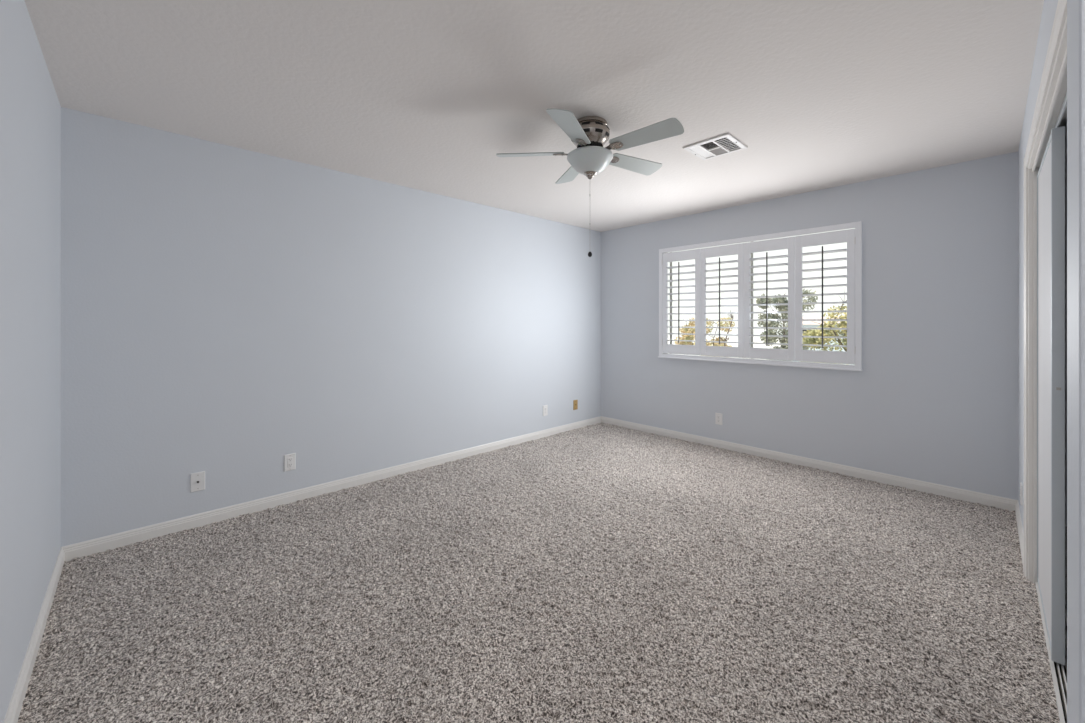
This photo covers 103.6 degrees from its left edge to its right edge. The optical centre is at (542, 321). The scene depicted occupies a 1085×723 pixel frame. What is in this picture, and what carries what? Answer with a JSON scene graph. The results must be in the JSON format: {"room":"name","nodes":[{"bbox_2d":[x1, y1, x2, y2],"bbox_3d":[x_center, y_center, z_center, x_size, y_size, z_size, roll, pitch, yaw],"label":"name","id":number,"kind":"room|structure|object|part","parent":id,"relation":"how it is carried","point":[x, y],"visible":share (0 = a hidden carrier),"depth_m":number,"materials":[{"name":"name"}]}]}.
{"room":"empty bedroom","nodes":[
{"label":"empty bedroom","id":0,"kind":"room"},
{"bbox_2d":[0,0,60,722],"bbox_3d":[-0.913,0.104,0.432,0.150,2.560,5.000,0,0,-44],"label":"wall","id":1,"kind":"structure","parent":0,"point":[30,108],"depth_m":1.53,"materials":[{"name":"paint"}]},
{"bbox_2d":[3,547,64,722],"bbox_3d":[-0.888,1.252,0.524,0.014,0.088,4.900,0,0,-44],"label":"baseboard","id":2,"kind":"structure","parent":1,"relation":"attached to","point":[16,702],"depth_m":1.61,"materials":[{"name":"paint"}]},
{"bbox_2d":[61,107,600,546],"bbox_3d":[-0.970,0.104,3.939,4.915,2.560,0.150,0,0,-44],"label":"wall","id":3,"kind":"structure","parent":0,"point":[228,312],"depth_m":2.99,"materials":[{"name":"paint"}]},
{"bbox_2d":[190,471,204,492],"bbox_3d":[-2.165,1.005,2.681,0.072,0.117,0.019,0,0,-44],"label":"plate","id":4,"kind":"object","parent":3,"relation":"attached to","point":[197,480],"visible":1,"depth_m":2.68,"materials":[{"name":"white plastic"}]},
{"bbox_2d":[284,453,295,471],"bbox_3d":[-1.798,0.999,3.038,0.072,0.117,0.010,0,0,-44],"label":"power outlet","id":5,"kind":"object","parent":3,"relation":"attached to","point":[289,459],"visible":1,"depth_m":3.04,"materials":[{"name":"white plastic"}]},
{"bbox_2d":[287,457,292,467],"bbox_3d":[-1.795,0.999,3.035,0.034,0.067,0.003,0,0,-44],"label":"receptacle","id":6,"kind":"object","parent":5,"relation":"attached to","point":[289,459],"depth_m":3.03,"materials":[{"name":"grey plastic"}]},
{"bbox_2d":[62,416,600,561],"bbox_3d":[-0.913,1.252,3.880,4.615,0.088,0.014,0,0,-44],"label":"baseboard","id":7,"kind":"structure","parent":3,"relation":"attached to","point":[110,542],"depth_m":3.00,"materials":[{"name":"paint"}]},
{"bbox_2d":[543,405,547,415],"bbox_3d":[0.032,0.994,4.786,0.072,0.117,0.010,0,0,-44],"label":"power outlet","id":8,"kind":"object","parent":3,"relation":"attached to","point":[545,407],"visible":1,"depth_m":4.78,"materials":[{"name":"white plastic"}]},
{"bbox_2d":[573,400,577,409],"bbox_3d":[0.399,0.998,5.138,0.072,0.117,0.009,0,0,-44],"label":"phone jack plate","id":9,"kind":"object","parent":3,"relation":"attached to","point":[575,402],"visible":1,"depth_m":5.13,"materials":[{"name":"brown plastic"}]},
{"bbox_2d":[24,0,1043,231],"bbox_3d":[0.757,-1.216,2.132,4.915,0.120,5.150,0,0,-44],"label":"ceiling","id":10,"kind":"structure","parent":0,"point":[424,95],"depth_m":2.08,"materials":[{"name":"paint"}]},
{"bbox_2d":[496,108,683,256],"bbox_3d":[0.305,-0.768,2.480,1.058,0.775,1.044,0,0,-44],"label":"ceiling fan","id":11,"kind":"object","parent":10,"relation":"hanging from","point":[589,134],"visible":1,"depth_m":2.39,"materials":[{"name":"silver metal"}]},
{"bbox_3d":[-0.072,-0.988,2.517,0.400,0.006,0.134,0,14,4],"label":"fan blade","id":12,"kind":"part","parent":11,"relation":"part of","materials":[{"name":"white wood"}]},
{"bbox_3d":[0.194,-0.988,2.830,0.134,0.006,0.400,-15,4,-13],"label":"fan blade","id":13,"kind":"part","parent":11,"relation":"part of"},
{"bbox_3d":[0.144,-0.988,2.167,0.134,0.006,0.400,16,6,22],"label":"fan blade","id":14,"kind":"part","parent":11,"relation":"part of","materials":[{"name":"white wood"}]},
{"bbox_3d":[0.277,-0.921,2.490,0.270,0.118,0.270,0,0,-44],"label":"lamp shade","id":15,"kind":"part","parent":11,"relation":"part of","materials":[{"name":"white glass"}]},
{"bbox_3d":[0.575,-0.988,2.674,0.400,0.006,0.134,0,-14,-32],"label":"fan blade","id":16,"kind":"part","parent":11,"relation":"part of","materials":[{"name":"white wood"}]},
{"bbox_3d":[0.544,-0.988,2.264,0.400,0.006,0.134,0,-15,40],"label":"fan blade","id":17,"kind":"part","parent":11,"relation":"part of","materials":[{"name":"white wood"}]},
{"bbox_2d":[682,132,747,159],"bbox_3d":[1.140,-1.149,2.815,0.304,0.014,0.304,0,0,-44],"label":"ceiling vent","id":18,"kind":"object","parent":10,"relation":"in","point":[726,143],"visible":1,"depth_m":2.80,"materials":[{"name":"white metal"}]},
{"bbox_2d":[17,423,1059,722],"bbox_3d":[0.774,1.285,2.114,4.623,0.029,4.907,0,0,-44],"label":"floor","id":19,"kind":"structure","parent":0,"point":[599,572],"depth_m":1.92,"materials":[{"name":"carpet"}]},
{"bbox_2d":[601,152,1017,499],"bbox_3d":[2.075,0.104,4.165,0.100,2.560,3.730,0,0,-44],"label":"wall","id":20,"kind":"structure","parent":0,"point":[934,398],"depth_m":3.40,"materials":[{"name":"paint"}]},
{"bbox_2d":[715,413,721,424],"bbox_3d":[1.805,0.992,4.368,0.010,0.117,0.072,0,0,-44],"label":"power outlet","id":21,"kind":"object","parent":20,"relation":"attached to","point":[718,416],"visible":1,"depth_m":4.37,"materials":[{"name":"white plastic"}]},
{"bbox_2d":[665,241,848,364],"bbox_3d":[2.032,-0.218,4.232,0.040,1.195,1.805,0,0,-44],"label":"window","id":22,"kind":"structure","parent":20,"relation":"in","point":[752,241],"depth_m":4.19,"materials":[{"name":"grey plastic"}]},
{"bbox_2d":[658,221,862,370],"bbox_3d":[1.974,-0.211,4.176,0.100,1.229,1.877,0,0,-44],"label":"plantation shutters","id":23,"kind":"object","parent":22,"relation":"attached to","point":[795,352],"visible":1,"depth_m":3.98,"materials":[{"name":"paint"}]},
{"bbox_3d":[1.479,-0.212,4.628,0.009,0.877,0.011,0,0,-44],"label":"tilt rod","id":24,"kind":"part","parent":23,"relation":"part of","materials":[{"name":"grey wood"}]},
{"bbox_3d":[1.514,-0.210,4.661,0.022,1.125,0.441,0,0,-44],"label":"shutter panel","id":25,"kind":"part","parent":23,"relation":"part of","materials":[{"name":"paint"}]},
{"bbox_3d":[1.787,-0.212,4.306,0.009,0.877,0.011,0,0,-44],"label":"tilt rod","id":26,"kind":"part","parent":23,"relation":"part of","materials":[{"name":"grey wood"}]},
{"bbox_3d":[1.822,-0.210,4.339,0.022,1.125,0.441,0,0,-44],"label":"shutter panel","id":27,"kind":"part","parent":23,"relation":"part of","materials":[{"name":"paint"}]},
{"bbox_3d":[2.095,-0.212,3.983,0.009,0.877,0.011,0,0,-44],"label":"tilt rod","id":28,"kind":"part","parent":23,"relation":"part of","materials":[{"name":"grey wood"}]},
{"bbox_3d":[2.130,-0.210,4.017,0.022,1.125,0.441,0,0,-44],"label":"shutter panel","id":29,"kind":"part","parent":23,"relation":"part of","materials":[{"name":"paint"}]},
{"bbox_3d":[2.403,-0.212,3.661,0.009,0.877,0.011,0,0,-44],"label":"tilt rod","id":30,"kind":"part","parent":23,"relation":"part of","materials":[{"name":"grey wood"}]},
{"bbox_3d":[2.438,-0.210,3.695,0.022,1.125,0.441,0,0,-44],"label":"shutter panel","id":31,"kind":"part","parent":23,"relation":"part of","materials":[{"name":"paint"}]},
{"bbox_2d":[601,416,1016,510],"bbox_3d":[1.982,1.252,4.180,0.014,0.088,3.580,0,0,-44],"label":"baseboard","id":32,"kind":"structure","parent":20,"relation":"attached to","point":[1004,503],"depth_m":3.61,"materials":[{"name":"paint"}]},
{"bbox_2d":[1018,0,1057,532],"bbox_3d":[2.038,0.104,1.679,3.390,2.560,0.115,0,0,-44],"label":"wall","id":33,"kind":"structure","parent":0,"point":[1049,6],"depth_m":2.44,"materials":[{"name":"paint"}]},
{"bbox_2d":[1015,500,1023,571],"bbox_3d":[2.841,1.252,2.535,1.045,0.088,0.014,0,0,-44],"label":"baseboard","id":34,"kind":"structure","parent":33,"relation":"attached to","point":[1017,509],"depth_m":2.51,"materials":[{"name":"paint"}]},
{"bbox_2d":[1020,482,1022,505],"bbox_3d":[2.848,1.022,2.539,0.072,0.117,0.010,0,0,-44],"label":"power outlet","id":35,"kind":"object","parent":33,"relation":"attached to","point":[1021,485],"visible":1,"depth_m":2.51,"materials":[{"name":"white plastic"}]},
{"bbox_2d":[1023,0,1066,583],"bbox_3d":[1.640,0.261,1.299,2.286,2.066,0.117,0,0,-44],"label":"trim","id":36,"kind":"structure","parent":33,"relation":"attached to","point":[1057,89],"depth_m":2.10,"materials":[{"name":"paint"}]},
{"bbox_2d":[1037,126,1064,665],"bbox_3d":[2.184,0.274,1.840,0.724,2.001,0.034,0,0,-44],"label":"door","id":37,"kind":"structure","parent":33,"relation":"in","point":[1051,173],"depth_m":1.60,"materials":[{"name":"paint"}]},
{"bbox_3d":[2.186,-0.716,1.840,0.689,0.022,0.030,0,0,-44],"label":"rail","id":38,"kind":"part","parent":37,"relation":"part of","materials":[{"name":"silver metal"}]},
{"bbox_3d":[2.186,1.263,1.840,0.689,0.022,0.030,0,0,-44],"label":"rail","id":39,"kind":"part","parent":37,"relation":"part of","materials":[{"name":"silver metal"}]},
{"bbox_2d":[1035,582,1066,722],"bbox_3d":[1.637,1.296,1.291,2.271,0.037,0.079,0,0,-44],"label":"trim","id":40,"kind":"structure","parent":33,"relation":"attached to","point":[1052,667],"depth_m":1.56,"materials":[{"name":"paint"}]},
{"bbox_2d":[1055,92,1066,159],"bbox_3d":[1.644,-0.746,1.284,2.271,0.027,0.062,0,0,-44],"label":"trim","id":41,"kind":"structure","parent":33,"relation":"attached to","point":[1064,104],"depth_m":1.53,"materials":[{"name":"white wood"}]},
{"bbox_2d":[1054,526,1066,722],"bbox_3d":[0.757,1.359,2.132,4.915,0.090,5.150,0,0,-44],"label":"floor slab","id":42,"kind":"structure","parent":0,"point":[1065,526],"depth_m":1.88,"materials":[{"name":"black"}]},
{"bbox_2d":[1065,160,1066,525],"bbox_3d":[2.209,0.104,0.741,0.740,2.560,4.913,0,0,37],"label":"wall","id":43,"kind":"structure","parent":0,"point":[1066,160],"depth_m":2.74,"materials":[{"name":"paint"}]},
{"bbox_2d":[1067,0,1084,722],"bbox_3d":[0.998,0.104,0.226,0.124,2.560,0.902,0,0,-44],"label":"wall partition","id":44,"kind":"structure","parent":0,"point":[1075,8],"depth_m":0.53,"materials":[{"name":"paint"}]},
{"label":"outside","id":45,"kind":"structure","parent":0,"visible":0},
{"bbox_2d":[668,335,782,359],"bbox_3d":[39.078,4.284,49.022,115.185,0.200,170.000,0,0,-44],"label":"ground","id":46,"kind":"structure","parent":45,"point":[731,339],"depth_m":87.07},
{"bbox_2d":[674,315,694,354],"bbox_3d":[10.994,1.839,32.233,2.021,4.716,2.282,0,0,25],"label":"broadleaf tree","id":47,"kind":"object","parent":46,"relation":"on","point":[687,330],"visible":0.5,"depth_m":31.75,"materials":[{"name":"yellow plant"}]},
{"bbox_2d":[693,317,734,356],"bbox_3d":[9.004,1.970,22.167,1.979,4.440,1.983,0,0,0],"label":"broadleaf tree","id":48,"kind":"object","parent":46,"relation":"on","point":[728,318],"visible":0.2,"depth_m":21.93,"materials":[{"name":"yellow plant"}]},
{"bbox_2d":[718,310,733,345],"bbox_3d":[5.617,1.886,12.946,0.691,4.647,0.645,0,0,-14],"label":"bare tree","id":49,"kind":"object","parent":46,"relation":"on","point":[730,310],"visible":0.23,"depth_m":12.95,"materials":[{"name":"brown plant"}]},
{"bbox_2d":[755,289,818,360],"bbox_3d":[9.781,1.457,17.159,2.189,5.504,2.110,0,0,31],"label":"pine tree","id":50,"kind":"object","parent":46,"relation":"on","point":[780,299],"visible":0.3,"depth_m":16.98,"materials":[{"name":"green plant"}]},
{"bbox_2d":[799,292,846,363],"bbox_3d":[9.576,1.567,13.795,2.643,5.259,2.314,0,0,-44],"label":"broadleaf tree","id":51,"kind":"object","parent":46,"relation":"on","point":[830,324],"visible":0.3,"depth_m":13.98,"materials":[{"name":"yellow plant"}]},
{"bbox_2d":[803,316,853,364],"bbox_3d":[27.051,1.834,40.000,6.400,4.700,5.600,0,0,34],"label":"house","id":52,"kind":"structure","parent":46,"relation":"on","point":[806,324],"depth_m":38.78,"materials":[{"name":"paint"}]}
]}

